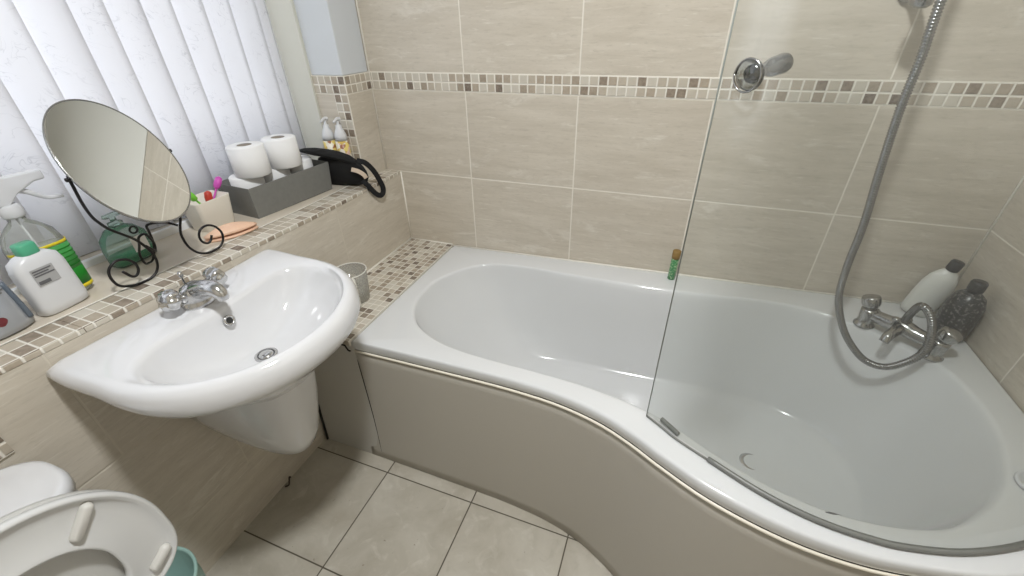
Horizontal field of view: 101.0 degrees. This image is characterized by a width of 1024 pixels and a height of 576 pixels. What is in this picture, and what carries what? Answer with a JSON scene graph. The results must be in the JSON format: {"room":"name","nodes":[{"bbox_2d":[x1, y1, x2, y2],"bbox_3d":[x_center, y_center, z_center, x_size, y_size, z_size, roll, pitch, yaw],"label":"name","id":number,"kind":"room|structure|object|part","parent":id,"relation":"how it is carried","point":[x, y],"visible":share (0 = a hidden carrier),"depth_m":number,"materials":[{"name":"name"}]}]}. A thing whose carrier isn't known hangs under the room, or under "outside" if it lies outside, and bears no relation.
{"room":"bathroom","nodes":[
{"label":"bathroom","id":0,"kind":"room"},
{"bbox_2d":[0,174,410,573],"bbox_3d":[-1.094,0.402,1.154,0.540,0.901,2.250,10,34,18],"label":"wall","id":1,"kind":"structure","parent":0,"point":[209,484],"depth_m":1.08,"materials":[{"name":"tile"}]},
{"bbox_2d":[0,437,13,459],"bbox_3d":[-1.014,0.399,0.508,0.004,0.115,0.591,10,34,18],"label":"trim","id":2,"kind":"structure","parent":1,"relation":"attached to","point":[5,449],"depth_m":0.76,"materials":[{"name":"tile"}]},
{"bbox_2d":[11,219,192,294],"bbox_3d":[-1.099,-0.008,0.985,0.013,0.029,1.797,10,34,18],"label":"trim","id":3,"kind":"structure","parent":1,"relation":"attached to","point":[170,230],"depth_m":1.13,"materials":[{"name":"white plastic"}]},
{"bbox_2d":[78,233,139,256],"bbox_3d":[-1.213,-0.573,0.677,0.055,1.297,1.807,10,34,18],"label":"window","id":4,"kind":"structure","parent":1,"relation":"in","point":[108,244],"depth_m":1.17,"materials":[{"name":"white plastic"}]},
{"bbox_2d":[0,184,347,343],"bbox_3d":[-1.142,0.027,0.933,0.458,0.052,2.250,10,34,18],"label":"windowsill","id":5,"kind":"structure","parent":1,"relation":"attached to","point":[171,250],"depth_m":1.09,"materials":[{"name":"tile"}]},
{"bbox_2d":[0,279,34,339],"bbox_3d":[-0.990,0.015,0.784,0.061,0.167,0.088,10,34,18],"label":"bottle","id":6,"kind":"object","parent":5,"relation":"on","point":[15,315],"visible":1,"depth_m":0.81,"materials":[{"name":"plastic"}]},
{"bbox_2d":[5,240,88,315],"bbox_3d":[-0.960,-0.025,0.866,0.047,0.148,0.088,4,33,9],"label":"bottle","id":7,"kind":"object","parent":5,"relation":"on","point":[44,277],"visible":1,"depth_m":0.85,"materials":[{"name":"white plastic"}]},
{"bbox_2d":[35,269,54,277],"bbox_3d":[-0.940,-0.029,0.849,0.001,0.003,0.034,6,33,12],"label":"print","id":8,"kind":"object","parent":7,"relation":"on","point":[39,273],"depth_m":0.85},
{"bbox_2d":[39,278,51,284],"bbox_3d":[-0.941,-0.013,0.851,0.001,0.007,0.020,6,33,12],"label":"print","id":9,"kind":"object","parent":7,"relation":"on","point":[42,281],"depth_m":0.85},
{"bbox_2d":[0,169,93,289],"bbox_3d":[-0.988,-0.107,0.890,0.056,0.263,0.139,10,34,18],"label":"spray bottle","id":10,"kind":"object","parent":5,"relation":"on","point":[13,184],"visible":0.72,"depth_m":0.85,"materials":[{"name":"plastic"}]},
{"bbox_2d":[0,216,92,289],"bbox_3d":[-0.995,-0.066,0.895,0.054,0.189,0.092,10,34,18],"label":"label","id":11,"kind":"object","parent":10,"relation":"on","point":[63,247],"depth_m":0.90,"materials":[{"name":"paper"}]},
{"bbox_2d":[98,211,156,267],"bbox_3d":[-0.972,-0.126,1.055,0.059,0.126,0.103,10,34,18],"label":"hand soap bottle","id":12,"kind":"object","parent":5,"relation":"on","point":[131,252],"visible":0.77,"depth_m":1.05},
{"bbox_2d":[185,190,234,231],"bbox_3d":[-0.899,-0.227,1.254,0.086,0.089,0.108,10,34,18],"label":"beaker","id":13,"kind":"object","parent":5,"relation":"on","point":[218,211],"visible":0.77,"depth_m":1.23,"materials":[{"name":"white ceramic"}]},
{"bbox_2d":[191,192,200,203],"bbox_3d":[-0.896,-0.237,1.228,0.022,0.116,0.077,8,34,15],"label":"toothbrush","id":14,"kind":"object","parent":13,"relation":"in","point":[194,197],"visible":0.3,"depth_m":1.19,"materials":[{"name":"plastic"}]},
{"bbox_2d":[204,191,212,200],"bbox_3d":[-0.885,-0.239,1.245,0.022,0.098,0.026,10,34,18],"label":"toothbrush","id":15,"kind":"object","parent":13,"relation":"in","point":[208,196],"visible":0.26,"depth_m":1.22,"materials":[{"name":"red plastic"}]},
{"bbox_2d":[213,176,221,198],"bbox_3d":[-0.893,-0.262,1.264,0.022,0.121,0.095,10,34,18],"label":"toothbrush","id":16,"kind":"object","parent":13,"relation":"in","point":[217,183],"visible":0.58,"depth_m":1.26,"materials":[{"name":"plastic"}]},
{"bbox_2d":[203,221,258,242],"bbox_3d":[-0.805,-0.168,1.208,0.059,0.032,0.139,26,41,36],"label":"pouch","id":17,"kind":"object","parent":5,"relation":"on","point":[230,230],"visible":0.94,"depth_m":1.20,"materials":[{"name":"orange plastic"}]},
{"bbox_2d":[218,159,331,218],"bbox_3d":[-0.794,-0.349,1.442,0.160,0.099,0.319,13,35,22],"label":"storage box","id":18,"kind":"object","parent":5,"relation":"on","point":[268,198],"visible":0.69,"depth_m":1.37,"materials":[{"name":"grey plastic"}]},
{"bbox_2d":[228,174,265,188],"bbox_3d":[-0.842,-0.315,1.361,0.096,0.104,0.096,10,34,18],"label":"toilet roll","id":19,"kind":"object","parent":18,"relation":"in","point":[234,181],"visible":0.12,"depth_m":1.31,"materials":[{"name":"paper"}]},
{"bbox_2d":[225,141,271,178],"bbox_3d":[-0.817,-0.399,1.312,0.104,0.091,0.104,10,34,18],"label":"toilet roll","id":20,"kind":"object","parent":19,"relation":"on","point":[248,159],"visible":1,"depth_m":1.28,"materials":[{"name":"paper"}]},
{"bbox_2d":[264,169,290,182],"bbox_3d":[-0.800,-0.363,1.435,0.099,0.104,0.099,10,34,18],"label":"toilet roll","id":21,"kind":"object","parent":18,"relation":"in","point":[275,174],"visible":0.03,"depth_m":1.39,"materials":[{"name":"paper"}]},
{"bbox_2d":[260,134,302,168],"bbox_3d":[-0.758,-0.450,1.391,0.104,0.091,0.104,10,34,18],"label":"toilet roll","id":22,"kind":"object","parent":21,"relation":"on","point":[282,150],"visible":0.95,"depth_m":1.36,"materials":[{"name":"paper"}]},
{"bbox_2d":[289,155,312,173],"bbox_3d":[-0.757,-0.411,1.510,0.096,0.104,0.096,10,34,18],"label":"toilet roll","id":23,"kind":"object","parent":18,"relation":"in","point":[307,161],"visible":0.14,"depth_m":1.47,"materials":[{"name":"paper"}]},
{"bbox_2d":[320,116,336,150],"bbox_3d":[-0.675,-0.516,1.576,0.047,0.232,0.051,23,40,33],"label":"pump bottle","id":24,"kind":"object","parent":5,"relation":"on","point":[328,137],"visible":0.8,"depth_m":1.54,"materials":[{"name":"white plastic"}]},
{"bbox_2d":[323,140,336,150],"bbox_3d":[-0.673,-0.484,1.598,0.047,0.154,0.047,10,34,18],"label":"label","id":25,"kind":"object","parent":24,"relation":"on","point":[328,144],"depth_m":1.55,"materials":[{"name":"yellow paper"}]},
{"bbox_2d":[299,148,385,197],"bbox_3d":[-0.614,-0.419,1.548,0.257,0.203,0.089,-2,32,-1],"label":"pouch","id":26,"kind":"object","parent":5,"relation":"on","point":[344,169],"visible":0.94,"depth_m":1.52,"materials":[{"name":"fabric"}]},
{"bbox_2d":[333,117,351,155],"bbox_3d":[-0.625,-0.510,1.565,0.047,0.232,0.051,23,40,33],"label":"pump bottle","id":27,"kind":"object","parent":5,"relation":"on","point":[341,140],"visible":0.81,"depth_m":1.53,"materials":[{"name":"white plastic"}]},
{"bbox_2d":[335,140,351,155],"bbox_3d":[-0.623,-0.478,1.587,0.047,0.154,0.047,10,34,18],"label":"label","id":28,"kind":"object","parent":27,"relation":"on","point":[343,146],"depth_m":1.54,"materials":[{"name":"yellow paper"}]},
{"bbox_2d":[0,170,400,374],"bbox_3d":[-0.888,0.073,0.850,0.083,0.052,2.250,10,34,18],"label":"trim","id":29,"kind":"structure","parent":1,"relation":"attached to","point":[13,354],"depth_m":0.97,"materials":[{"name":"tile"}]},
{"bbox_2d":[42,99,223,287],"bbox_3d":[-0.824,-0.208,0.934,0.178,0.387,0.227,-10,33,-13],"label":"vanity mirror","id":30,"kind":"object","parent":29,"relation":"on","point":[100,149],"visible":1,"depth_m":0.88,"materials":[{"name":"clear glass"}]},
{"bbox_3d":[-0.849,-0.121,0.908,0.038,0.268,0.103,10,34,18],"label":"scroll arm","id":31,"kind":"part","parent":30,"relation":"part of","materials":[{"name":"black metal"}]},
{"bbox_3d":[-0.867,-0.107,1.027,0.105,0.118,0.080,10,34,18],"label":"leg","id":32,"kind":"part","parent":30,"relation":"part of","materials":[{"name":"black metal"}]},
{"bbox_3d":[-0.797,-0.201,1.040,0.020,0.258,0.101,10,34,18],"label":"scroll arm","id":33,"kind":"part","parent":30,"relation":"part of","materials":[{"name":"black metal"}]},
{"bbox_2d":[46,249,359,454],"bbox_3d":[-0.577,0.247,1.050,0.437,0.462,0.532,10,34,18],"label":"basin","id":34,"kind":"object","parent":1,"relation":"attached to","point":[242,367],"visible":0.98,"depth_m":0.93,"materials":[{"name":"white ceramic"}]},
{"bbox_2d":[156,266,229,311],"bbox_3d":[-0.679,0.007,0.933,0.131,0.077,0.148,10,34,18],"label":"mixer tap","id":35,"kind":"object","parent":34,"relation":"on","point":[194,295],"visible":1,"depth_m":0.92,"materials":[{"name":"silver metal"}]},
{"bbox_3d":[-0.673,0.009,0.932,0.118,0.062,0.046,10,34,18],"label":"spout","id":36,"kind":"part","parent":35,"relation":"part of","materials":[{"name":"silver metal"}]},
{"bbox_2d":[334,94,360,159],"bbox_3d":[-0.599,-0.553,1.566,0.058,0.305,0.004,10,34,18],"label":"trim","id":37,"kind":"structure","parent":1,"relation":"attached to","point":[342,100],"depth_m":1.53,"materials":[{"name":"tile"}]},
{"bbox_2d":[342,239,452,345],"bbox_3d":[-0.474,-0.022,1.595,0.208,0.020,0.692,10,34,18],"label":"trim","id":38,"kind":"structure","parent":1,"relation":"attached to","point":[393,276],"depth_m":1.62,"materials":[{"name":"tile"}]},
{"bbox_2d":[337,262,369,306],"bbox_3d":[-0.546,-0.009,1.450,0.124,0.114,0.122,10,34,18],"label":"cup","id":39,"kind":"object","parent":38,"relation":"on","point":[359,269],"visible":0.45,"depth_m":1.46,"materials":[{"name":"white ceramic"}]},
{"bbox_2d":[367,237,452,272],"bbox_3d":[-0.474,-0.035,1.594,0.208,0.008,0.681,10,34,18],"label":"trim","id":40,"kind":"structure","parent":1,"relation":"attached to","point":[409,239],"depth_m":1.81,"materials":[{"name":"white tile"}]},
{"bbox_2d":[293,0,366,75],"bbox_3d":[-0.788,-1.311,1.251,0.468,1.204,0.141,10,34,18],"label":"wall","id":41,"kind":"structure","parent":0,"point":[330,30],"depth_m":1.42,"materials":[{"name":"paint"}]},
{"bbox_2d":[265,0,324,159],"bbox_3d":[-0.801,-1.011,1.359,0.190,1.307,0.020,10,34,18],"label":"trim","id":42,"kind":"structure","parent":41,"relation":"attached to","point":[282,13],"depth_m":1.48,"materials":[{"name":"white paint"}]},
{"bbox_2d":[316,89,386,177],"bbox_3d":[-0.769,-0.625,1.685,0.473,0.305,0.143,10,34,18],"label":"wall pier","id":43,"kind":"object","parent":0,"point":[362,105],"visible":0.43,"depth_m":1.58,"materials":[{"name":"tile"}]},
{"bbox_2d":[205,438,612,575],"bbox_3d":[0.088,0.962,0.992,2.005,0.080,2.450,10,34,18],"label":"floor","id":44,"kind":"structure","parent":0,"point":[347,510],"depth_m":1.28,"materials":[{"name":"tile"}]},
{"bbox_2d":[0,461,177,575],"bbox_3d":[-0.639,0.678,0.711,0.663,0.730,0.372,10,34,18],"label":"toilet","id":45,"kind":"object","parent":44,"relation":"on","point":[49,527],"visible":1,"depth_m":0.70,"materials":[{"name":"white ceramic"}]},
{"bbox_3d":[-0.862,0.402,0.632,0.200,0.031,0.312,10,34,18],"label":"cistern lid","id":46,"kind":"part","parent":45,"relation":"part of","materials":[{"name":"white ceramic"}]},
{"bbox_3d":[-0.741,0.484,0.631,0.047,0.298,0.368,10,34,18],"label":"lid","id":47,"kind":"part","parent":45,"relation":"part of","materials":[{"name":"plastic"}]},
{"bbox_2d":[165,546,205,575],"bbox_3d":[-0.812,0.780,1.003,0.196,0.251,0.196,10,34,18],"label":"waste bin","id":48,"kind":"object","parent":44,"relation":"on","point":[184,563],"visible":0.44,"depth_m":1.03,"materials":[{"name":"teal plastic"}]},
{"bbox_2d":[315,244,1023,575],"bbox_3d":[0.272,0.364,1.350,1.880,0.536,0.948,10,34,18],"label":"bathtub","id":49,"kind":"object","parent":44,"relation":"on","point":[523,381],"visible":0.94,"depth_m":1.25,"materials":[{"name":"white plastic"}]},
{"bbox_3d":[-0.563,0.373,1.432,0.246,0.468,0.054,10,34,18],"label":"panel","id":50,"kind":"part","parent":49,"relation":"part of","materials":[{"name":"plastic"}]},
{"bbox_3d":[0.250,0.568,1.062,1.675,0.503,0.271,10,34,18],"label":"bath panel","id":51,"kind":"part","parent":49,"relation":"part of","materials":[{"name":"plastic"}]},
{"bbox_2d":[667,249,681,279],"bbox_3d":[0.570,-0.082,1.482,0.028,0.114,0.028,10,34,18],"label":"bottle","id":52,"kind":"object","parent":49,"relation":"on","point":[676,254],"visible":1,"depth_m":1.47,"materials":[{"name":"green glass"}]},
{"bbox_2d":[667,259,678,279],"bbox_3d":[0.569,-0.069,1.490,0.026,0.083,0.025,10,34,18],"label":"label","id":53,"kind":"object","parent":52,"relation":"on","point":[674,262],"depth_m":1.48,"materials":[{"name":"green paper"}]},
{"bbox_2d":[646,0,1023,555],"bbox_3d":[0.662,-0.185,0.451,0.804,1.388,0.220,8,34,14],"label":"screen","id":54,"kind":"object","parent":49,"relation":"on","point":[781,63],"visible":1,"depth_m":0.71,"materials":[{"name":"clear glass"}]},
{"bbox_2d":[834,0,963,369],"bbox_3d":[0.984,-0.369,0.888,0.168,1.288,0.345,-16,35,-22],"label":"mixer tap","id":55,"kind":"object","parent":49,"relation":"on","point":[934,343],"visible":1,"depth_m":1.09,"materials":[{"name":"silver metal"}]},
{"bbox_3d":[1.038,0.125,1.148,0.086,0.045,0.031,-18,36,-24],"label":"spout","id":56,"kind":"part","parent":55,"relation":"part of","materials":[{"name":"silver metal"}]},
{"bbox_2d":[853,294,963,362],"bbox_3d":[1.073,0.103,1.158,0.181,0.100,0.170,10,34,18],"label":"tap","id":57,"kind":"object","parent":55,"relation":"on","point":[941,340],"depth_m":1.13,"materials":[{"name":"silver metal"}]},
{"bbox_2d":[900,259,964,317],"bbox_3d":[1.225,0.000,1.229,0.087,0.189,0.057,10,34,18],"label":"shampoo bottle","id":58,"kind":"object","parent":49,"relation":"on","point":[934,288],"visible":0.94,"depth_m":1.21,"materials":[{"name":"white plastic"}]},
{"bbox_2d":[935,279,988,342],"bbox_3d":[1.212,0.059,1.136,0.078,0.181,0.081,10,34,18],"label":"bottle","id":59,"kind":"object","parent":49,"relation":"on","point":[963,309],"visible":0.81,"depth_m":1.11,"materials":[{"name":"black plastic"}]},
{"bbox_2d":[1014,470,1023,489],"bbox_3d":[1.003,0.374,0.802,0.064,0.020,0.064,10,34,18],"label":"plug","id":60,"kind":"object","parent":49,"relation":"on","point":[1019,475],"visible":1,"depth_m":0.82,"materials":[{"name":"white plastic"}]},
{"bbox_2d":[355,0,1023,308],"bbox_3d":[0.230,-0.675,1.363,2.525,2.440,0.100,10,34,18],"label":"wall","id":61,"kind":"structure","parent":0,"point":[783,189],"depth_m":1.30,"materials":[{"name":"tile"}]},
{"bbox_2d":[311,72,371,93],"bbox_3d":[-0.773,-0.777,1.587,0.474,0.058,0.144,10,34,18],"label":"trim","id":62,"kind":"structure","parent":61,"relation":"attached to","point":[358,82],"depth_m":1.49,"materials":[{"name":"tile"}]},
{"bbox_2d":[355,0,1023,308],"bbox_3d":[0.381,-0.858,1.113,1.955,1.870,0.006,10,34,18],"label":"trim","id":63,"kind":"structure","parent":61,"relation":"attached to","point":[1022,178],"depth_m":1.45,"materials":[{"name":"white tile"}]},
{"bbox_2d":[370,72,1023,109],"bbox_3d":[0.390,-0.609,1.277,1.951,0.058,0.011,10,34,18],"label":"trim","id":64,"kind":"structure","parent":61,"relation":"attached to","point":[988,95],"depth_m":1.20,"materials":[{"name":"tile"}]},
{"bbox_2d":[899,0,934,7],"bbox_3d":[0.899,-0.652,0.927,0.052,0.063,0.145,12,35,21],"label":"bracket","id":65,"kind":"object","parent":61,"relation":"attached to","point":[912,3],"visible":1,"depth_m":0.89,"materials":[{"name":"silver metal"}]},
{"bbox_2d":[953,180,1023,412],"bbox_3d":[0.938,0.155,0.029,0.100,2.440,2.350,10,34,18],"label":"wall","id":66,"kind":"structure","parent":0,"point":[997,339],"depth_m":1.07,"materials":[{"name":"tile"}]},
{"bbox_3d":[-1.191,-1.137,0.112,0.468,0.260,2.107,10,34,18],"label":"lintel","id":67,"kind":"object","parent":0,"visible":0},
{"bbox_2d":[0,0,307,284],"bbox_3d":[-1.141,-0.554,0.632,0.060,1.275,1.822,10,34,18],"label":"vertical blind","id":68,"kind":"object","parent":67,"relation":"hanging from","point":[204,77],"visible":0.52,"depth_m":1.10,"materials":[{"name":"white fabric"}]}
]}

